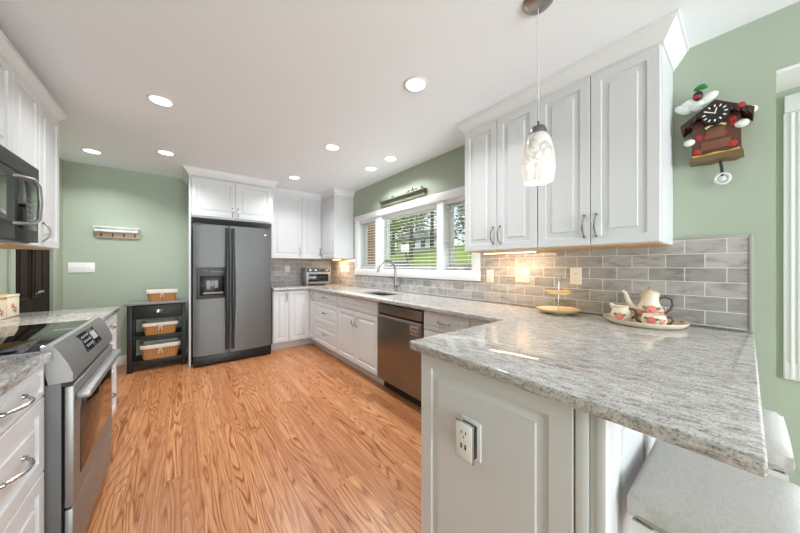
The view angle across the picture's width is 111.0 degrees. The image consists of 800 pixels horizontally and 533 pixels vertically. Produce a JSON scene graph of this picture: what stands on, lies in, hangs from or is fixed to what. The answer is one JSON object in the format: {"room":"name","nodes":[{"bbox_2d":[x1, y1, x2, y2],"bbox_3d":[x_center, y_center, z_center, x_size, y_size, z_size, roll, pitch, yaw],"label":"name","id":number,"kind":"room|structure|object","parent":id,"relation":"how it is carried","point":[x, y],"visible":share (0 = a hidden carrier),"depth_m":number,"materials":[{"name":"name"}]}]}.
{"room":"kitchen","nodes":[
{"label":"kitchen","id":0,"kind":"room"},
{"bbox_2d":[0,157,62,310],"bbox_3d":[-1.323,0.015,-0.174,0.150,2.450,8.670,0,0,-38],"label":"wall","id":1,"kind":"structure","parent":0,"point":[3,252],"depth_m":3.06,"materials":[{"name":"paint"}]},
{"bbox_2d":[0,54,11,151],"bbox_3d":[-1.954,-0.820,1.067,0.402,0.520,0.770,0,0,-38],"label":"upper cabinet","id":2,"kind":"object","parent":1,"relation":"attached to","point":[5,67],"visible":0.82,"depth_m":1.42,"materials":[{"name":"white wood"}]},
{"bbox_2d":[0,144,42,243],"bbox_3d":[-1.897,-0.323,1.101,0.516,0.410,0.747,0,0,-38],"label":"microwave","id":3,"kind":"object","parent":2,"relation":"attached to","point":[21,195],"visible":1,"depth_m":1.32,"materials":[{"name":"black plastic"}]},
{"bbox_2d":[0,68,58,249],"bbox_3d":[-2.416,-0.598,1.650,0.402,0.964,0.713,0,0,-38],"label":"upper cabinet","id":4,"kind":"object","parent":1,"relation":"attached to","point":[35,130],"visible":0.55,"depth_m":1.76,"materials":[{"name":"white wood"}]},
{"bbox_2d":[0,30,67,120],"bbox_3d":[-2.180,-1.095,1.360,0.372,0.060,1.560,0,0,-38],"label":"trim","id":5,"kind":"structure","parent":4,"relation":"attached to","point":[7,50],"depth_m":1.59,"materials":[{"name":"white wood"}]},
{"bbox_2d":[8,249,56,310],"bbox_3d":[-3.378,0.175,2.557,0.022,2.130,1.055,0,0,-38],"label":"trim","id":6,"kind":"structure","parent":1,"relation":"attached to","point":[11,252],"depth_m":2.22,"materials":[{"name":"white wood"}]},
{"bbox_2d":[16,249,49,312],"bbox_3d":[-3.384,0.220,2.546,0.087,2.020,0.857,0,0,-38],"label":"door","id":7,"kind":"structure","parent":1,"relation":"in","point":[32,266],"depth_m":2.53,"materials":[{"name":"brown wood"}]},
{"bbox_2d":[63,161,300,356],"bbox_3d":[-2.559,0.015,4.282,3.450,2.450,0.150,0,0,-38],"label":"wall","id":8,"kind":"structure","parent":0,"point":[93,195],"depth_m":3.46,"materials":[{"name":"green paint"}]},
{"bbox_2d":[68,262,94,272],"bbox_3d":[-3.742,0.018,3.236,0.203,0.118,0.018,0,0,-38],"label":"light switch","id":9,"kind":"object","parent":8,"relation":"attached to","point":[73,267],"visible":1,"depth_m":3.22,"materials":[{"name":"white plastic"}]},
{"bbox_2d":[93,226,138,238],"bbox_3d":[-3.494,-0.410,3.396,0.396,0.131,0.074,0,0,-38],"label":"key rack","id":10,"kind":"object","parent":8,"relation":"attached to","point":[101,231],"visible":1,"depth_m":3.39,"materials":[{"name":"white wood"}]},
{"bbox_2d":[93,226,138,233],"bbox_3d":[-3.494,-0.446,3.396,0.396,0.061,0.074,0,0,-38],"label":"shelf","id":11,"kind":"object","parent":10,"relation":"attached to","point":[99,229],"depth_m":3.37,"materials":[{"name":"white wood"}]},
{"bbox_2d":[116,347,186,365],"bbox_3d":[-2.884,1.185,2.825,1.130,0.110,1.730,0,0,-38],"label":"baseboard","id":12,"kind":"structure","parent":8,"relation":"attached to","point":[122,360],"depth_m":3.44,"materials":[{"name":"white wood"}]},
{"bbox_2d":[266,193,300,258],"bbox_3d":[-1.885,-0.662,4.474,0.464,1.092,0.385,0,0,-38],"label":"upper cabinet","id":13,"kind":"object","parent":8,"relation":"attached to","point":[285,228],"visible":0.88,"depth_m":4.35,"materials":[{"name":"white wood"}]},
{"bbox_2d":[285,266,289,271],"bbox_3d":[-1.916,0.050,4.678,0.072,0.115,0.008,0,0,-38],"label":"outlet","id":14,"kind":"object","parent":8,"relation":"attached to","point":[287,268],"visible":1,"depth_m":4.68,"materials":[{"name":"white plastic"}]},
{"bbox_2d":[271,259,330,285],"bbox_3d":[-1.772,0.088,4.804,1.211,0.469,0.009,0,0,-38],"label":"backsplash","id":15,"kind":"structure","parent":8,"relation":"attached to","point":[279,276],"depth_m":4.72,"materials":[{"name":"tile"}]},
{"bbox_2d":[84,343,420,532],"bbox_3d":[0.115,1.290,0.965,3.820,0.100,8.670,0,0,-38],"label":"floor","id":16,"kind":"structure","parent":0,"point":[295,439],"depth_m":1.84,"materials":[{"name":"brown wood"}]},
{"bbox_2d":[0,366,43,532],"bbox_3d":[-1.420,0.800,0.645,0.696,0.879,0.515,0,0,-38],"label":"base cabinet","id":17,"kind":"object","parent":16,"relation":"on","point":[22,406],"visible":0.97,"depth_m":0.89,"materials":[{"name":"white wood"}]},
{"bbox_2d":[0,352,51,396],"bbox_3d":[-1.433,0.342,0.636,0.680,0.036,0.518,0,0,-38],"label":"countertop","id":18,"kind":"structure","parent":17,"relation":"on","point":[13,369],"depth_m":0.90,"materials":[{"name":"stone"}]},
{"bbox_2d":[0,317,121,532],"bbox_3d":[-1.795,0.771,1.180,0.763,0.937,0.774,0,0,-38],"label":"range","id":19,"kind":"object","parent":16,"relation":"on","point":[77,395],"visible":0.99,"depth_m":1.15,"materials":[{"name":"metal"}]},
{"bbox_2d":[0,320,87,356],"bbox_3d":[-1.843,0.332,1.142,0.640,0.026,0.770,0,0,-38],"label":"cooktop","id":20,"kind":"object","parent":19,"relation":"in","point":[34,338],"depth_m":1.24,"materials":[{"name":"black glass"}]},
{"bbox_2d":[104,313,115,416],"bbox_3d":[-2.276,0.800,1.724,0.696,0.879,0.660,0,0,-38],"label":"base cabinet","id":21,"kind":"object","parent":16,"relation":"on","point":[110,322],"visible":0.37,"depth_m":2.08,"materials":[{"name":"white wood"}]},
{"bbox_2d":[0,307,118,326],"bbox_3d":[-2.298,0.342,1.724,0.676,0.036,0.693,0,0,-38],"label":"countertop","id":22,"kind":"structure","parent":21,"relation":"on","point":[28,318],"depth_m":1.76,"materials":[{"name":"stone"}]},
{"bbox_2d":[0,297,6,319],"bbox_3d":[-2.436,0.257,1.586,0.163,0.134,0.163,0,0,-38],"label":"canister","id":23,"kind":"object","parent":22,"relation":"on","point":[2,299],"visible":1,"depth_m":1.66,"materials":[{"name":"beige ceramic"}]},
{"bbox_2d":[0,294,19,317],"bbox_3d":[-2.543,0.254,1.721,0.163,0.139,0.163,0,0,-38],"label":"canister","id":24,"kind":"object","parent":22,"relation":"on","point":[12,301],"visible":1,"depth_m":1.75,"materials":[{"name":"beige ceramic"}]},
{"bbox_2d":[124,298,187,373],"bbox_3d":[-3.022,0.837,3.446,0.575,0.806,0.404,0,0,-38],"label":"kitchen cart","id":25,"kind":"object","parent":16,"relation":"on","point":[138,309],"visible":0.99,"depth_m":3.31,"materials":[{"name":"grey wood"}]},
{"bbox_2d":[132,349,180,365],"bbox_3d":[-3.024,1.137,3.449,0.527,0.035,0.338,0,0,-38],"label":"shelf","id":26,"kind":"object","parent":25,"relation":"attached to","point":[137,359],"depth_m":3.33,"materials":[{"name":"black"}]},
{"bbox_2d":[132,328,180,340],"bbox_3d":[-3.024,0.848,3.449,0.527,0.035,0.338,0,0,-38],"label":"shelf","id":27,"kind":"object","parent":25,"relation":"attached to","point":[136,335],"depth_m":3.33,"materials":[{"name":"black wood"}]},
{"bbox_2d":[139,337,180,359],"bbox_3d":[-2.980,1.031,3.429,0.386,0.177,0.288,0,0,-38],"label":"wicker basket","id":28,"kind":"object","parent":25,"relation":"on","point":[154,349],"visible":1,"depth_m":3.37,"materials":[{"name":"brown wicker"}]},
{"bbox_2d":[142,318,178,335],"bbox_3d":[-2.980,0.756,3.429,0.345,0.147,0.278,0,0,-38],"label":"wicker basket","id":29,"kind":"object","parent":25,"relation":"on","point":[159,326],"visible":1,"depth_m":3.36,"materials":[{"name":"brown wicker"}]},
{"bbox_2d":[146,289,177,301],"bbox_3d":[-2.977,0.365,3.450,0.304,0.137,0.227,0,0,-38],"label":"wicker basket","id":30,"kind":"object","parent":25,"relation":"on","point":[154,295],"visible":1,"depth_m":3.38,"materials":[{"name":"brown wicker"}]},
{"bbox_2d":[188,174,272,366],"bbox_3d":[-2.390,0.016,3.897,0.964,2.448,0.659,0,0,-38],"label":"tall cabinet","id":31,"kind":"object","parent":16,"relation":"on","point":[214,201],"visible":0.99,"depth_m":3.62,"materials":[{"name":"white wood"}]},
{"bbox_2d":[192,222,270,366],"bbox_3d":[-2.334,0.354,3.819,0.881,1.772,0.795,0,0,-38],"label":"refrigerator","id":32,"kind":"object","parent":16,"relation":"on","point":[231,265],"visible":1,"depth_m":3.53,"materials":[{"name":"grey metal"}]},
{"bbox_2d":[271,289,318,349],"bbox_3d":[-1.509,0.800,4.500,1.165,0.879,0.803,0,0,-38],"label":"base cabinet","id":33,"kind":"object","parent":16,"relation":"on","point":[292,311],"visible":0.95,"depth_m":4.16,"materials":[{"name":"white wood"}]},
{"bbox_2d":[314,290,342,360],"bbox_3d":[-0.816,0.800,4.023,0.671,0.879,0.799,0,0,-38],"label":"base cabinet","id":34,"kind":"object","parent":16,"relation":"on","point":[326,306],"visible":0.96,"depth_m":3.80,"materials":[{"name":"white wood"}]},
{"bbox_2d":[338,295,383,384],"bbox_3d":[-0.282,0.800,3.349,0.671,0.879,0.919,0,0,-38],"label":"base cabinet","id":35,"kind":"object","parent":16,"relation":"on","point":[357,318],"visible":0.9,"depth_m":3.13,"materials":[{"name":"white wood"}]},
{"bbox_2d":[377,303,424,406],"bbox_3d":[0.216,0.804,2.727,0.634,0.872,0.662,0,0,-38],"label":"dishwasher","id":36,"kind":"object","parent":16,"relation":"on","point":[398,365],"visible":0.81,"depth_m":2.52,"materials":[{"name":"grey metal"}]},
{"bbox_2d":[410,325,418,336],"bbox_3d":[0.121,0.553,2.342,0.004,0.083,0.110,0,0,-38],"label":"sign","id":37,"kind":"object","parent":36,"relation":"attached to","point":[414,330],"visible":1,"depth_m":2.34,"materials":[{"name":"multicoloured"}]},
{"bbox_2d":[424,311,469,337],"bbox_3d":[0.566,0.800,2.280,0.671,0.879,0.459,0,0,-38],"label":"base cabinet","id":38,"kind":"object","parent":16,"relation":"on","point":[434,323],"visible":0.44,"depth_m":2.12,"materials":[{"name":"white wood"}]},
{"bbox_2d":[470,319,489,326],"bbox_3d":[0.618,0.800,1.832,0.075,0.879,0.304,0,0,-38],"label":"filler panel","id":39,"kind":"object","parent":16,"relation":"on","point":[473,323],"visible":0.02,"depth_m":1.89,"materials":[{"name":"white wood"}]},
{"bbox_2d":[421,353,656,532],"bbox_3d":[0.839,0.800,1.364,1.380,0.879,0.668,0,0,-38],"label":"base cabinet","id":40,"kind":"object","parent":16,"relation":"on","point":[546,465],"visible":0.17,"depth_m":0.86,"materials":[{"name":"white wood"}]},
{"bbox_2d":[456,415,480,464],"bbox_3d":[0.241,0.618,0.977,0.039,0.135,0.086,0,0,-38],"label":"outlet","id":41,"kind":"object","parent":40,"relation":"attached to","point":[468,431],"visible":1,"depth_m":0.96,"materials":[{"name":"white plastic"}]},
{"bbox_2d":[271,283,767,476],"bbox_3d":[-0.338,0.342,2.818,1.427,0.036,4.881,0,0,-38],"label":"countertop","id":42,"kind":"structure","parent":40,"relation":"on","point":[694,388],"depth_m":0.90,"materials":[{"name":"stone"}]},
{"bbox_2d":[302,268,329,284],"bbox_3d":[-1.443,0.178,4.764,0.420,0.290,0.321,0,0,-30],"label":"toaster oven","id":43,"kind":"object","parent":42,"relation":"on","point":[309,275],"visible":1,"depth_m":4.65,"materials":[{"name":"metal"}]},
{"bbox_2d":[370,293,390,295],"bbox_3d":[-0.234,0.451,3.337,0.364,0.179,0.624,0,0,-38],"label":"sink","id":44,"kind":"object","parent":42,"relation":"in","point":[381,294],"visible":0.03,"depth_m":3.63,"materials":[{"name":"silver metal"}]},
{"bbox_2d":[377,259,400,291],"bbox_3d":[-0.123,0.121,3.357,0.307,0.404,0.160,0,0,-38],"label":"faucet","id":45,"kind":"object","parent":42,"relation":"on","point":[396,286],"visible":1,"depth_m":3.45,"materials":[{"name":"silver metal"}]},
{"bbox_2d":[536,276,582,314],"bbox_3d":[1.091,0.195,1.892,0.282,0.258,0.282,0,0,-38],"label":"tray","id":46,"kind":"object","parent":42,"relation":"on","point":[563,310],"visible":1,"depth_m":1.89,"materials":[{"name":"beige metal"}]},
{"bbox_2d":[603,313,690,329],"bbox_3d":[1.361,0.308,1.538,0.344,0.031,0.364,0,0,-38],"label":"serving tray","id":47,"kind":"object","parent":42,"relation":"on","point":[679,324],"visible":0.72,"depth_m":1.44,"materials":[{"name":"beige ceramic"}]},
{"bbox_2d":[609,303,637,320],"bbox_3d":[1.276,0.265,1.586,0.109,0.101,0.104,0,0,-3],"label":"creamer","id":48,"kind":"object","parent":47,"relation":"on","point":[620,312],"visible":0.91,"depth_m":1.55,"materials":[{"name":"beige ceramic"}]},
{"bbox_2d":[621,286,674,320],"bbox_3d":[1.413,0.216,1.574,0.134,0.200,0.198,0,0,-19],"label":"teapot","id":49,"kind":"object","parent":47,"relation":"on","point":[649,302],"visible":0.72,"depth_m":1.53,"materials":[{"name":"beige ceramic"}]},
{"bbox_2d":[634,313,674,324],"bbox_3d":[1.341,0.287,1.454,0.124,0.061,0.112,0,0,-1],"label":"sugar bowl","id":50,"kind":"object","parent":47,"relation":"on","point":[649,318],"visible":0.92,"depth_m":1.42,"materials":[{"name":"beige ceramic"}]},
{"bbox_2d":[627,439,799,532],"bbox_3d":[0.828,0.902,0.714,0.408,0.675,0.312,0,0,-38],"label":"counter stool","id":51,"kind":"object","parent":16,"relation":"on","point":[676,489],"visible":0.93,"depth_m":0.69,"materials":[{"name":"fabric"}]},
{"bbox_2d":[762,408,794,481],"bbox_3d":[1.265,0.902,1.077,0.408,0.675,0.312,0,0,-38],"label":"counter stool","id":52,"kind":"object","parent":16,"relation":"on","point":[780,457],"visible":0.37,"depth_m":0.88,"materials":[{"name":"fabric"}]},
{"bbox_2d":[0,0,799,193],"bbox_3d":[0.115,-1.285,0.965,3.820,0.150,8.670,0,0,-38],"label":"ceiling","id":53,"kind":"structure","parent":0,"point":[259,89],"depth_m":1.66,"materials":[{"name":"white paint"}]},
{"bbox_2d":[80,148,103,154],"bbox_3d":[-3.240,-1.206,2.893,0.168,0.006,0.168,0,0,-38],"label":"recessed light","id":54,"kind":"object","parent":53,"relation":"in","point":[89,150],"visible":1,"depth_m":2.89,"materials":[{"name":"white"}]},
{"bbox_2d":[145,93,175,106],"bbox_3d":[-1.747,-1.206,2.009,0.168,0.006,0.168,0,0,-38],"label":"recessed light","id":55,"kind":"object","parent":53,"relation":"in","point":[157,99],"visible":1,"depth_m":2.01,"materials":[{"name":"white"}]},
{"bbox_2d":[155,149,175,155],"bbox_3d":[-2.497,-1.206,2.934,0.168,0.006,0.168,0,0,-38],"label":"recessed light","id":56,"kind":"object","parent":53,"relation":"in","point":[160,151],"visible":1,"depth_m":2.92,"materials":[{"name":"white"}]},
{"bbox_2d":[288,175,299,179],"bbox_3d":[-1.445,-1.206,3.755,0.168,0.006,0.168,0,0,-38],"label":"recessed light","id":57,"kind":"object","parent":53,"relation":"in","point":[290,176],"visible":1,"depth_m":3.75,"materials":[{"name":"white"}]},
{"bbox_2d":[324,143,340,150],"bbox_3d":[-0.687,-1.206,2.799,0.168,0.006,0.168,0,0,-38],"label":"recessed light","id":58,"kind":"object","parent":53,"relation":"in","point":[332,147],"visible":1,"depth_m":2.80,"materials":[{"name":"white"}]},
{"bbox_2d":[364,166,377,170],"bbox_3d":[-0.360,-1.206,3.416,0.168,0.006,0.168,0,0,-38],"label":"recessed light","id":59,"kind":"object","parent":53,"relation":"in","point":[368,168],"visible":1,"depth_m":3.40,"materials":[{"name":"white"}]},
{"bbox_2d":[383,156,397,161],"bbox_3d":[-0.105,-1.206,3.094,0.168,0.006,0.168,0,0,-38],"label":"recessed light","id":60,"kind":"object","parent":53,"relation":"in","point":[386,158],"visible":1,"depth_m":3.09,"materials":[{"name":"white"}]},
{"bbox_2d":[403,76,427,92],"bbox_3d":[0.105,-1.206,1.831,0.168,0.006,0.168,0,0,-38],"label":"recessed light","id":61,"kind":"object","parent":53,"relation":"in","point":[414,84],"visible":1,"depth_m":1.82,"materials":[{"name":"white"}]},
{"bbox_2d":[521,0,555,185],"bbox_3d":[0.631,-0.796,1.257,0.140,0.828,0.140,0,0,-11],"label":"pendant lamp","id":62,"kind":"object","parent":53,"relation":"hanging from","point":[538,159],"visible":1,"depth_m":1.22,"materials":[{"name":"white glass"}]},
{"bbox_2d":[333,1,799,486],"bbox_3d":[1.506,0.015,1.972,0.390,2.450,8.520,0,0,-38],"label":"wall","id":63,"kind":"structure","parent":0,"point":[739,63],"depth_m":1.41,"materials":[{"name":"green paint"}]},
{"bbox_2d":[301,193,352,259],"bbox_3d":[-1.294,-0.662,4.646,0.674,1.092,0.849,0,0,-38],"label":"upper cabinet","id":64,"kind":"object","parent":63,"relation":"attached to","point":[327,224],"visible":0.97,"depth_m":4.51,"materials":[{"name":"white wood"}]},
{"bbox_2d":[183,165,354,200],"bbox_3d":[-1.864,-1.167,4.130,2.300,0.084,0.681,0,0,-31],"label":"trim","id":65,"kind":"structure","parent":64,"relation":"attached to","point":[187,170],"depth_m":3.83,"materials":[{"name":"white wood"}]},
{"bbox_2d":[378,187,426,206],"bbox_3d":[0.003,-0.860,3.505,0.059,0.076,0.910,0,0,-38],"label":"light fixture","id":66,"kind":"object","parent":63,"relation":"attached to","point":[419,192],"visible":1,"depth_m":3.44,"materials":[{"name":"grey"}]},
{"bbox_2d":[355,186,480,280],"bbox_3d":[0.079,-0.325,3.568,0.193,0.936,2.381,0,0,-38],"label":"window","id":67,"kind":"structure","parent":63,"relation":"in","point":[381,251],"depth_m":3.25,"materials":[{"name":"white wood"}]},
{"bbox_2d":[360,218,374,267],"bbox_3d":[-0.473,-0.344,4.213,0.051,0.739,0.456,0,0,-38],"label":"window blind","id":68,"kind":"object","parent":67,"relation":"attached to","point":[372,219],"visible":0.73,"depth_m":4.21,"materials":[{"name":"white"}]},
{"bbox_2d":[383,202,436,267],"bbox_3d":[0.102,-0.344,3.488,0.051,0.739,1.066,0,0,-38],"label":"window blind","id":69,"kind":"object","parent":67,"relation":"attached to","point":[433,205],"visible":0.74,"depth_m":3.42,"materials":[{"name":"white plastic"}]},
{"bbox_2d":[445,195,471,268],"bbox_3d":[0.613,-0.344,2.843,0.051,0.739,0.351,0,0,-38],"label":"window blind","id":70,"kind":"object","parent":67,"relation":"attached to","point":[461,198],"visible":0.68,"depth_m":2.86,"materials":[{"name":"white plastic"}]},
{"bbox_2d":[487,270,493,282],"bbox_3d":[0.819,0.093,2.502,0.008,0.115,0.072,0,0,-38],"label":"light switch","id":71,"kind":"object","parent":63,"relation":"attached to","point":[490,273],"visible":1,"depth_m":2.49,"materials":[{"name":"beige plastic"}]},
{"bbox_2d":[465,101,555,252],"bbox_3d":[0.849,-0.662,2.179,0.380,1.092,0.610,0,0,-38],"label":"upper cabinet","id":72,"kind":"object","parent":63,"relation":"attached to","point":[501,212],"visible":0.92,"depth_m":2.05,"materials":[{"name":"white wood"}]},
{"bbox_2d":[483,250,535,253],"bbox_3d":[0.858,-0.108,2.186,0.024,0.014,0.440,0,0,-38],"label":"light","id":73,"kind":"object","parent":72,"relation":"attached to","point":[528,251],"visible":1,"depth_m":2.16,"materials":[{"name":"white plastic"}]},
{"bbox_2d":[455,8,688,134],"bbox_3d":[1.038,-1.162,1.938,0.384,0.094,1.350,0,0,-38],"label":"trim","id":74,"kind":"structure","parent":72,"relation":"attached to","point":[668,30],"depth_m":1.56,"materials":[{"name":"white wood"}]},
{"bbox_2d":[515,268,528,282],"bbox_3d":[1.003,0.077,2.263,0.018,0.118,0.118,0,0,-38],"label":"light switch","id":75,"kind":"object","parent":63,"relation":"attached to","point":[521,274],"visible":1,"depth_m":2.26,"materials":[{"name":"beige plastic"}]},
{"bbox_2d":[331,237,748,330],"bbox_3d":[0.217,0.088,3.276,0.009,0.469,4.876,0,0,-38],"label":"backsplash","id":76,"kind":"structure","parent":63,"relation":"attached to","point":[707,280],"depth_m":1.76,"materials":[{"name":"tile"}]},
{"bbox_2d":[570,268,581,284],"bbox_3d":[1.251,0.072,1.958,0.008,0.120,0.074,0,0,-38],"label":"outlet","id":77,"kind":"object","parent":63,"relation":"attached to","point":[575,273],"visible":1,"depth_m":1.95,"materials":[{"name":"beige plastic"}]},
{"bbox_2d":[538,44,672,249],"bbox_3d":[1.229,-0.662,1.700,0.380,1.092,0.610,0,0,-38],"label":"upper cabinet","id":78,"kind":"object","parent":63,"relation":"attached to","point":[610,131],"visible":0.94,"depth_m":1.53,"materials":[{"name":"white wood"}]},
{"bbox_2d":[673,234,752,331],"bbox_3d":[1.651,0.083,1.464,0.014,0.481,0.284,0,0,-38],"label":"trim","id":79,"kind":"structure","parent":63,"relation":"attached to","point":[741,235],"depth_m":1.35,"materials":[{"name":"grey tile"}]},
{"bbox_2d":[675,84,757,184],"bbox_3d":[1.618,-0.687,1.422,0.115,0.545,0.284,0,0,-38],"label":"cuckoo clock","id":80,"kind":"object","parent":63,"relation":"attached to","point":[716,129],"visible":1,"depth_m":1.40,"materials":[{"name":"brown wood"}]},
{"bbox_2d":[693,150,701,154],"bbox_3d":[1.573,-0.600,1.454,0.006,0.029,0.031,0,0,-38],"label":"flower","id":81,"kind":"object","parent":80,"relation":"on","point":[695,152],"depth_m":1.45,"materials":[{"name":"red plant"}]},
{"bbox_2d":[695,135,702,140],"bbox_3d":[1.575,-0.675,1.450,0.006,0.027,0.029,0,0,-38],"label":"flower","id":82,"kind":"object","parent":80,"relation":"on","point":[697,137],"depth_m":1.45,"materials":[{"name":"red plant"}]},
{"bbox_2d":[727,114,736,120],"bbox_3d":[1.645,-0.735,1.362,0.006,0.031,0.033,0,0,-38],"label":"flower","id":83,"kind":"object","parent":80,"relation":"on","point":[731,117],"depth_m":1.36,"materials":[{"name":"red plant"}]},
{"bbox_2d":[727,139,737,145],"bbox_3d":[1.645,-0.610,1.362,0.007,0.032,0.035,0,0,-38],"label":"flower","id":84,"kind":"object","parent":80,"relation":"on","point":[730,142],"depth_m":1.36,"materials":[{"name":"red plant"}]},
{"bbox_2d":[737,101,745,106],"bbox_3d":[1.638,-0.775,1.318,0.005,0.025,0.027,0,0,-38],"label":"flower","id":85,"kind":"object","parent":80,"relation":"on","point":[742,104],"depth_m":1.32,"materials":[{"name":"red plant"}]},
{"bbox_2d":[776,63,799,92],"bbox_3d":[2.474,-0.919,0.630,0.240,0.018,1.913,0,0,-38],"label":"trim","id":86,"kind":"structure","parent":63,"relation":"attached to","point":[788,77],"depth_m":1.33,"materials":[{"name":"white wood"}]},
{"bbox_2d":[783,92,799,380],"bbox_3d":[2.517,-0.147,0.828,0.127,1.455,1.596,0,0,-38],"label":"window","id":87,"kind":"structure","parent":63,"relation":"in","point":[791,117],"depth_m":1.40,"materials":[{"name":"white"}]},
{"label":"outside","id":88,"kind":"structure","parent":0,"visible":0},
{"bbox_2d":[390,245,471,269],"bbox_3d":[8.387,-0.860,64.073,87.250,4.300,150.000,0,0,-38],"label":"lawn","id":89,"kind":"structure","parent":88,"point":[460,252],"depth_m":26.61,"materials":[{"name":"green plant"}]},
{"bbox_2d":[368,225,374,263],"bbox_3d":[-2.932,-1.435,10.500,3.450,5.450,3.500,0,0,-38],"label":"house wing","id":90,"kind":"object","parent":89,"relation":"on","point":[371,260],"visible":0.02,"depth_m":10.14},
{"bbox_2d":[390,262,408,265],"bbox_3d":[-0.191,0.520,16.821,1.800,1.540,4.200,0,0,0],"label":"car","id":91,"kind":"object","parent":89,"relation":"on","point":[394,262],"visible":0.02,"depth_m":15.90,"materials":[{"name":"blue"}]},
{"bbox_2d":[391,219,414,254],"bbox_3d":[-0.861,-7.448,35.338,5.854,12.079,5.440,0,0,10],"label":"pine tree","id":92,"kind":"object","parent":89,"relation":"on","point":[407,226],"visible":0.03,"depth_m":35.06,"materials":[{"name":"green plant"}]},
{"bbox_2d":[390,216,417,256],"bbox_3d":[-1.113,-2.103,21.163,4.388,6.000,4.499,0,0,27],"label":"leafy tree","id":93,"kind":"object","parent":89,"relation":"on","point":[395,227],"visible":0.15,"depth_m":21.21,"materials":[{"name":"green plant"}]},
{"bbox_2d":[401,244,408,263],"bbox_3d":[0.466,-0.293,19.696,0.829,2.495,0.150,0,0,-3],"label":"sign","id":94,"kind":"object","parent":89,"relation":"on","point":[406,245],"visible":0.73,"depth_m":19.64,"materials":[{"name":"grey"}]},
{"bbox_2d":[390,209,436,259],"bbox_3d":[1.587,-6.231,27.941,8.216,11.296,6.679,0,0,-38],"label":"bare tree","id":95,"kind":"object","parent":89,"relation":"on","point":[414,215],"visible":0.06,"depth_m":26.96,"materials":[{"name":"brown plant"}]},
{"bbox_2d":[407,214,425,231],"bbox_3d":[3.690,-9.506,63.083,7.248,14.064,7.326,0,0,-38],"label":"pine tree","id":96,"kind":"object","parent":89,"relation":"on","point":[420,214],"visible":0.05,"depth_m":62.79,"materials":[{"name":"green plant"}]},
{"bbox_2d":[395,228,454,249],"bbox_3d":[4.199,-4.310,48.630,6.000,4.100,10.000,0,0,-38],"label":"house","id":97,"kind":"structure","parent":89,"relation":"on","point":[425,239],"depth_m":45.70,"materials":[{"name":"grey"}]},
{"bbox_2d":[413,211,436,247],"bbox_3d":[4.321,-8.865,36.804,5.903,13.098,5.873,0,0,-38],"label":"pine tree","id":98,"kind":"object","parent":89,"relation":"on","point":[431,230],"visible":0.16,"depth_m":36.58,"materials":[{"name":"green plant"}]},
{"bbox_2d":[454,205,464,240],"bbox_3d":[8.643,-7.871,32.583,5.894,11.094,5.532,0,0,-38],"label":"pine tree","id":99,"kind":"object","parent":89,"relation":"on","point":[462,223],"visible":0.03,"depth_m":32.82,"materials":[{"name":"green plant"}]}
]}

